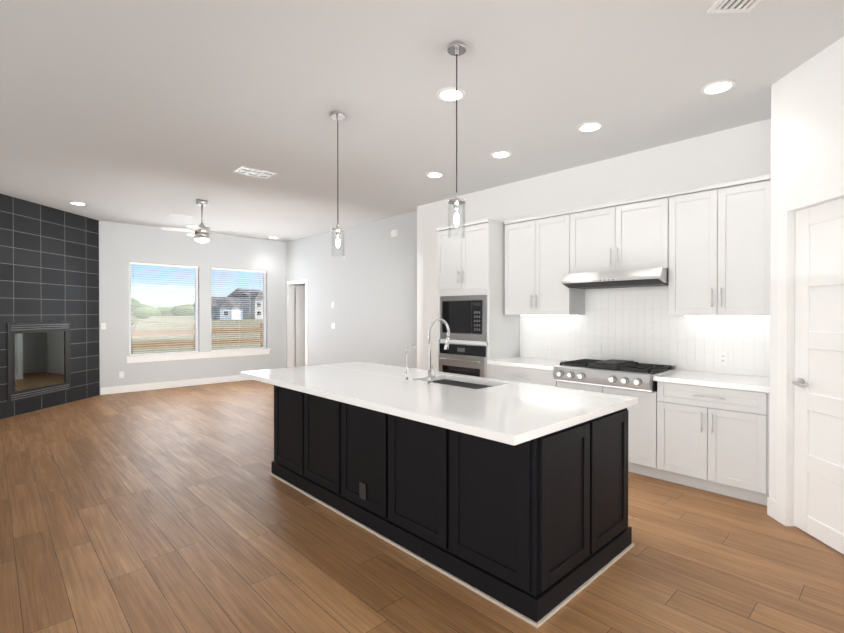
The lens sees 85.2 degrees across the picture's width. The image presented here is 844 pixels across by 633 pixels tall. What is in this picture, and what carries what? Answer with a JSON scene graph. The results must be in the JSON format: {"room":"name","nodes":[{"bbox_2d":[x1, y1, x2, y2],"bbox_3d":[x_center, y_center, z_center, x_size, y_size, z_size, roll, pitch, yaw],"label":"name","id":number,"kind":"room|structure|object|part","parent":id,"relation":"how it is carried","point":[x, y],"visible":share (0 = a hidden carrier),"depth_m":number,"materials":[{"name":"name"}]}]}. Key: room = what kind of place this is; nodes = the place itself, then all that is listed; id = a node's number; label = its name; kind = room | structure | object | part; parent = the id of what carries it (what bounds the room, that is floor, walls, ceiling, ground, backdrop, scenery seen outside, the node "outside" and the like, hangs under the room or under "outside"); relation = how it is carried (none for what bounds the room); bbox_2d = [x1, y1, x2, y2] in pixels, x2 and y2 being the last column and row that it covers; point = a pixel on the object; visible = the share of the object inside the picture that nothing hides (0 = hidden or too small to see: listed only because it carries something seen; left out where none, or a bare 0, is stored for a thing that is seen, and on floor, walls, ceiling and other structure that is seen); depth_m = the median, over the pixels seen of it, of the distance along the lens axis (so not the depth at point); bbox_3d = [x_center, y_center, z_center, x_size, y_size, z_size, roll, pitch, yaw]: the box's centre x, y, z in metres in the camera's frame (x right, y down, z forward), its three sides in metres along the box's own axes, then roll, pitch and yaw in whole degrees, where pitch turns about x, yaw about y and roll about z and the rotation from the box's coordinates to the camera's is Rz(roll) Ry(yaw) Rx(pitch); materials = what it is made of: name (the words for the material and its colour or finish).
{"room":"kitchen","nodes":[
{"label":"kitchen","id":0,"kind":"room"},
{"bbox_2d":[0,193,99,419],"bbox_3d":[-5.748,-0.142,6.912,0.012,3.089,2.414,0,0,2],"label":"wall","id":1,"kind":"structure","parent":0,"point":[49,264],"depth_m":7.11,"materials":[{"name":"grey tile"}]},
{"bbox_2d":[7,321,70,402],"bbox_3d":[-5.935,0.638,6.922,0.438,1.106,1.096,0,0,2],"label":"fireplace","id":2,"kind":"object","parent":1,"relation":"in","point":[38,359],"visible":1,"depth_m":6.85,"materials":[{"name":"black metal"}]},
{"bbox_2d":[0,380,843,632],"bbox_3d":[-0.002,1.453,4.352,6.820,0.060,13.630,0,1,-43],"label":"floor","id":3,"kind":"structure","parent":0,"point":[175,510],"depth_m":2.78,"materials":[{"name":"brown wood"}]},
{"bbox_2d":[270,377,633,627],"bbox_3d":[-0.020,0.994,3.505,1.104,0.872,2.780,0,1,-43],"label":"kitchen island","id":4,"kind":"object","parent":3,"relation":"on","point":[511,497],"depth_m":2.57,"materials":[{"name":"black wood"}]},
{"bbox_2d":[240,365,603,444],"bbox_3d":[-0.331,0.537,3.411,0.840,0.042,3.035,0,1,-43],"label":"island countertop","id":5,"kind":"structure","parent":4,"relation":"on","point":[506,418],"depth_m":2.81,"materials":[{"name":"white stone"}]},
{"bbox_2d":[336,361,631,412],"bbox_3d":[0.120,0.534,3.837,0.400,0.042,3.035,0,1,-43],"label":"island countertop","id":6,"kind":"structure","parent":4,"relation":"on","point":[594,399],"depth_m":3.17,"materials":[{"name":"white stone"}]},
{"bbox_2d":[404,343,415,379],"bbox_3d":[-0.097,0.365,3.740,0.108,0.296,0.048,0,1,-43],"label":"filter faucet","id":7,"kind":"object","parent":6,"relation":"on","point":[406,373],"visible":1,"depth_m":3.70,"materials":[{"name":"silver metal"}]},
{"bbox_2d":[427,318,449,383],"bbox_3d":[0.140,0.264,3.562,0.256,0.501,0.084,0,1,-43],"label":"faucet","id":8,"kind":"object","parent":6,"relation":"on","point":[430,375],"visible":1,"depth_m":3.51,"materials":[{"name":"silver metal"}]},
{"bbox_2d":[436,219,519,377],"bbox_3d":[0.687,0.144,5.770,0.653,2.535,0.840,0,1,-43],"label":"tall cabinet","id":9,"kind":"object","parent":3,"relation":"on","point":[471,262],"visible":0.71,"depth_m":5.45,"materials":[{"name":"white paint"}]},
{"bbox_2d":[438,343,486,377],"bbox_3d":[0.658,0.697,5.747,0.636,0.714,0.746,0,1,-43],"label":"wall oven","id":10,"kind":"object","parent":9,"relation":"in","point":[464,359],"visible":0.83,"depth_m":5.53,"materials":[{"name":"silver metal"}]},
{"bbox_2d":[440,295,486,340],"bbox_3d":[0.681,0.017,5.763,0.574,0.534,0.746,0,1,-43],"label":"microwave","id":11,"kind":"object","parent":9,"relation":"in","point":[464,317],"visible":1,"depth_m":5.53,"materials":[{"name":"silver metal"}]},
{"bbox_2d":[489,364,555,385],"bbox_3d":[1.309,0.981,5.152,0.608,0.872,0.920,0,1,-43],"label":"base cabinet","id":12,"kind":"object","parent":3,"relation":"on","point":[509,373],"depth_m":4.95,"materials":[{"name":"white paint"}]},
{"bbox_2d":[487,357,769,392],"bbox_3d":[1.878,0.528,4.519,0.643,0.042,2.616,0,1,-43],"label":"countertop","id":13,"kind":"structure","parent":12,"relation":"on","point":[738,382],"depth_m":3.87,"materials":[{"name":"white stone"}]},
{"bbox_2d":[553,359,675,391],"bbox_3d":[1.836,0.541,4.437,0.702,0.208,0.916,0,1,-43],"label":"range","id":14,"kind":"object","parent":13,"relation":"in","point":[625,374],"visible":1,"depth_m":4.25,"materials":[{"name":"silver metal"}]},
{"bbox_2d":[553,380,644,474],"bbox_3d":[1.933,1.034,4.491,0.608,0.775,1.020,0,1,-43],"label":"base cabinet","id":15,"kind":"object","parent":3,"relation":"on","point":[636,424],"depth_m":4.11,"materials":[{"name":"white paint"}]},
{"bbox_2d":[645,382,769,505],"bbox_3d":[2.495,0.991,3.896,0.608,0.872,0.858,0,1,-43],"label":"base cabinet","id":16,"kind":"object","parent":3,"relation":"on","point":[713,439],"depth_m":3.67,"materials":[{"name":"white paint"}]},
{"bbox_2d":[0,0,843,241],"bbox_3d":[1.679,-1.682,2.475,11.720,0.060,18.630,0,1,-43],"label":"ceiling","id":17,"kind":"structure","parent":0,"point":[153,113],"depth_m":3.43,"materials":[{"name":"white paint"}]},
{"bbox_2d":[69,202,86,205],"bbox_3d":[-5.126,-1.681,6.839,0.216,0.010,0.216,0,1,-43],"label":"recessed light","id":18,"kind":"object","parent":17,"relation":"in","point":[79,203],"visible":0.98,"depth_m":6.81,"materials":[{"name":"white plastic"}]},
{"bbox_2d":[167,214,191,218],"bbox_3d":[-4.075,-1.688,7.722,0.360,0.010,0.160,0,1,-43],"label":"ceiling vent","id":19,"kind":"object","parent":17,"relation":"in","point":[181,216],"visible":1,"depth_m":7.72,"materials":[{"name":"white metal"}]},
{"bbox_2d":[160,199,236,242],"bbox_3d":[-3.228,-1.378,6.705,1.011,0.614,0.985,0,1,-43],"label":"ceiling fan","id":20,"kind":"object","parent":17,"relation":"hanging from","point":[201,233],"visible":1,"depth_m":6.61,"materials":[{"name":"white metal"}]},
{"bbox_2d":[233,166,276,178],"bbox_3d":[-1.937,-1.669,5.327,0.400,0.010,0.260,0,1,-43],"label":"ceiling vent","id":21,"kind":"object","parent":17,"relation":"in","point":[254,172],"visible":0.94,"depth_m":5.31,"materials":[{"name":"white metal"}]},
{"bbox_2d":[331,112,344,256],"bbox_3d":[-0.693,-1.077,3.782,0.116,1.169,0.116,0,1,-43],"label":"pendant light","id":22,"kind":"object","parent":17,"relation":"hanging from","point":[337,117],"visible":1,"depth_m":3.78,"materials":[{"name":"silver metal"}]},
{"bbox_2d":[426,172,443,177],"bbox_3d":[0.153,-1.670,5.416,0.216,0.010,0.216,0,1,-43],"label":"recessed light","id":23,"kind":"object","parent":17,"relation":"in","point":[434,174],"visible":0.98,"depth_m":5.39,"materials":[{"name":"white plastic"}]},
{"bbox_2d":[437,87,464,101],"bbox_3d":[0.216,-1.654,3.426,0.216,0.010,0.216,0,1,-43],"label":"recessed light","id":24,"kind":"object","parent":17,"relation":"in","point":[447,94],"visible":0.94,"depth_m":3.41,"materials":[{"name":"white plastic"}]},
{"bbox_2d":[447,42,465,238],"bbox_3d":[0.213,-1.069,2.823,0.116,1.169,0.116,0,1,-43],"label":"pendant light","id":25,"kind":"object","parent":17,"relation":"hanging from","point":[456,49],"visible":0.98,"depth_m":2.82,"materials":[{"name":"silver metal"}]},
{"bbox_2d":[490,150,511,157],"bbox_3d":[0.812,-1.664,4.718,0.216,0.010,0.216,0,1,-43],"label":"recessed light","id":26,"kind":"object","parent":17,"relation":"in","point":[501,154],"visible":0.94,"depth_m":4.70,"materials":[{"name":"white plastic"}]},
{"bbox_2d":[577,121,602,131],"bbox_3d":[1.471,-1.659,4.020,0.216,0.010,0.216,0,1,-43],"label":"recessed light","id":27,"kind":"object","parent":17,"relation":"in","point":[590,126],"visible":0.98,"depth_m":4.00,"materials":[{"name":"white plastic"}]},
{"bbox_2d":[700,79,735,94],"bbox_3d":[2.137,-1.653,3.315,0.216,0.010,0.216,0,1,-43],"label":"recessed light","id":28,"kind":"object","parent":17,"relation":"in","point":[718,87],"visible":1,"depth_m":3.30,"materials":[{"name":"white plastic"}]},
{"bbox_2d":[707,0,760,12],"bbox_3d":[1.649,-1.645,2.303,0.220,0.010,0.360,0,0,2],"label":"ceiling vent","id":29,"kind":"object","parent":17,"relation":"in","point":[733,6],"visible":0.96,"depth_m":2.43,"materials":[{"name":"white metal"}]},
{"bbox_2d":[19,36,843,500],"bbox_3d":[-1.087,-0.129,5.260,6.934,3.090,11.229,0,1,-43],"label":"wall","id":30,"kind":"structure","parent":0,"point":[377,284],"depth_m":7.49,"materials":[{"name":"white paint"}]},
{"bbox_2d":[101,323,105,329],"bbox_3d":[-5.665,0.173,8.166,0.072,0.116,0.011,0,1,-43],"label":"light switch","id":31,"kind":"object","parent":30,"relation":"attached to","point":[103,325],"visible":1,"depth_m":8.16,"materials":[{"name":"white plastic"}]},
{"bbox_2d":[119,371,123,377],"bbox_3d":[-5.470,1.061,8.360,0.072,0.116,0.007,0,1,-43],"label":"outlet","id":32,"kind":"object","parent":30,"relation":"attached to","point":[121,374],"visible":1,"depth_m":8.36,"materials":[{"name":"white plastic"}]},
{"bbox_2d":[101,375,251,394],"bbox_3d":[-4.411,1.318,9.358,3.549,0.129,0.013,0,1,-43],"label":"baseboard","id":33,"kind":"structure","parent":30,"relation":"attached to","point":[191,382],"depth_m":8.89,"materials":[{"name":"white wood"}]},
{"bbox_2d":[125,265,270,362],"bbox_3d":[-4.448,-0.083,9.377,2.775,1.863,0.170,0,1,-43],"label":"window","id":34,"kind":"structure","parent":30,"relation":"in","point":[195,319],"depth_m":9.08,"materials":[{"name":"white"}]},
{"bbox_2d":[129,262,198,355],"bbox_3d":[-4.967,-0.146,8.881,1.196,1.726,0.064,0,1,-43],"label":"window blinds","id":35,"kind":"object","parent":34,"relation":"attached to","point":[153,264],"visible":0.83,"depth_m":8.83,"materials":[{"name":"white plastic"}]},
{"bbox_2d":[210,267,266,350],"bbox_3d":[-3.924,-0.153,9.867,1.196,1.726,0.064,0,1,-43],"label":"window blinds","id":36,"kind":"object","parent":34,"relation":"attached to","point":[241,270],"visible":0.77,"depth_m":9.87,"materials":[{"name":"white plastic"}]},
{"bbox_2d":[210,270,265,350],"bbox_3d":[-3.967,-0.141,9.913,1.216,1.756,0.050,0,1,-43],"label":"window","id":37,"kind":"structure","parent":30,"relation":"in","point":[264,317],"depth_m":9.98,"materials":[{"name":"white"}]},
{"bbox_2d":[287,279,307,367],"bbox_3d":[-2.728,0.286,10.241,0.153,2.179,0.930,0,1,-43],"label":"door frame","id":38,"kind":"structure","parent":30,"relation":"attached to","point":[290,329],"depth_m":10.49,"materials":[{"name":"white wood"}]},
{"bbox_2d":[295,285,304,366],"bbox_3d":[-2.572,0.322,10.723,0.740,2.078,0.040,0,0,-23],"label":"hall door","id":39,"kind":"structure","parent":30,"relation":"in","point":[300,319],"depth_m":10.60,"materials":[{"name":"white wood"}]},
{"bbox_2d":[391,229,397,236],"bbox_3d":[-0.469,-1.404,7.733,0.022,0.110,0.160,0,1,-43],"label":"thermostat","id":40,"kind":"object","parent":30,"relation":"attached to","point":[394,233],"visible":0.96,"depth_m":7.71,"materials":[{"name":"white plastic"}]},
{"bbox_2d":[504,210,584,314],"bbox_3d":[1.410,-0.569,5.221,0.348,1.100,0.901,0,1,-43],"label":"upper cabinet","id":41,"kind":"object","parent":30,"relation":"attached to","point":[536,247],"depth_m":5.08,"materials":[{"name":"white paint"}]},
{"bbox_2d":[521,315,577,315],"bbox_3d":[1.465,-0.013,5.321,0.040,0.012,0.720,0,1,-43],"label":"under-cabinet light","id":42,"kind":"object","parent":41,"relation":"attached to","point":[521,315],"depth_m":5.29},
{"bbox_2d":[561,267,668,288],"bbox_3d":[1.937,-0.365,4.525,0.522,0.144,0.954,0,1,-43],"label":"range hood","id":43,"kind":"object","parent":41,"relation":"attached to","point":[649,277],"visible":0.94,"depth_m":4.32,"materials":[{"name":"silver metal"}]},
{"bbox_2d":[568,194,659,273],"bbox_3d":[2.007,-0.776,4.588,0.348,0.675,0.959,0,1,-43],"label":"upper cabinet","id":44,"kind":"object","parent":30,"relation":"attached to","point":[625,234],"depth_m":4.47,"materials":[{"name":"white paint"}]},
{"bbox_2d":[520,286,769,376],"bbox_3d":[1.885,0.035,4.520,0.630,0.944,2.618,0,1,-43],"label":"tile backsplash","id":45,"kind":"structure","parent":30,"relation":"attached to","point":[638,324],"depth_m":4.58,"materials":[{"name":"white tile"}]},
{"bbox_2d":[545,343,550,352],"bbox_3d":[1.479,0.370,5.391,0.007,0.116,0.072,0,1,-43],"label":"outlet","id":46,"kind":"object","parent":45,"relation":"attached to","point":[547,347],"visible":1,"depth_m":5.39,"materials":[{"name":"white plastic"}]},
{"bbox_2d":[719,352,727,364],"bbox_3d":[2.694,0.375,4.105,0.007,0.116,0.072,0,1,-43],"label":"outlet","id":47,"kind":"object","parent":45,"relation":"attached to","point":[723,358],"visible":1,"depth_m":4.10,"materials":[{"name":"white plastic"}]},
{"bbox_2d":[660,174,770,315],"bbox_3d":[2.590,-0.559,3.973,0.348,1.100,0.858,0,1,-43],"label":"upper cabinet","id":48,"kind":"object","parent":30,"relation":"attached to","point":[708,246],"depth_m":3.83,"materials":[{"name":"white paint"}]},
{"bbox_2d":[685,315,769,316],"bbox_3d":[2.680,-0.003,4.035,0.040,0.012,0.657,0,1,-43],"label":"under-cabinet light","id":49,"kind":"object","parent":48,"relation":"attached to","point":[685,316],"depth_m":4.08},
{"bbox_2d":[776,180,843,525],"bbox_3d":[2.545,0.318,2.745,0.148,2.234,0.930,0,0,2],"label":"door frame","id":50,"kind":"structure","parent":30,"relation":"attached to","point":[788,208],"depth_m":3.13,"materials":[{"name":"white wood"}]},
{"bbox_2d":[792,198,843,553],"bbox_3d":[2.485,0.357,2.747,0.170,2.134,0.748,0,0,2],"label":"pantry door","id":51,"kind":"structure","parent":30,"relation":"in","point":[819,400],"depth_m":2.92,"materials":[{"name":"white wood"}]},
{"bbox_3d":[2.493,0.444,3.018,0.145,0.064,0.095,0,1,-43],"label":"pantry door handle","id":52,"kind":"part","parent":51,"relation":"part of","materials":[{"name":"silver metal"}]},
{"label":"outside","id":53,"kind":"structure","parent":0,"visible":0},
{"bbox_2d":[132,316,262,353],"bbox_3d":[-206.194,-0.041,225.249,600.000,0.050,590.700,0,1,-43],"label":"ground","id":54,"kind":"structure","parent":53,"point":[191,324],"depth_m":36.26,"materials":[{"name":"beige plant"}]},
{"bbox_2d":[131,298,151,353],"bbox_3d":[-8.495,0.392,13.331,0.987,2.420,1.106,0,1,-43],"label":"sapling","id":55,"kind":"object","parent":54,"relation":"on","point":[141,311],"depth_m":13.24,"materials":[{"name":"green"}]},
{"bbox_2d":[132,304,193,314],"bbox_3d":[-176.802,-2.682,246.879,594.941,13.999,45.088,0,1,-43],"label":"tree","id":56,"kind":"object","parent":54,"relation":"on","point":[178,308],"depth_m":267.76,"materials":[{"name":"green plant"}]},
{"bbox_2d":[132,323,262,350],"bbox_3d":[-8.855,0.925,15.464,61.225,1.319,0.120,0,1,-43],"label":"fence","id":57,"kind":"object","parent":54,"relation":"on","point":[176,343],"depth_m":16.06,"materials":[{"name":"brown wood"}]},
{"bbox_2d":[192,297,244,318],"bbox_3d":[-49.503,-1.982,112.817,9.400,5.600,9.300,0,1,29],"label":"house","id":58,"kind":"structure","parent":54,"relation":"on","point":[222,302],"depth_m":109.75,"materials":[{"name":"blue"}]},
{"bbox_2d":[227,288,262,318],"bbox_3d":[-46.354,-3.370,124.035,10.400,8.200,7.300,0,1,29],"label":"house","id":59,"kind":"structure","parent":54,"relation":"on","point":[259,296],"depth_m":120.43,"materials":[{"name":"grey"}]}
]}

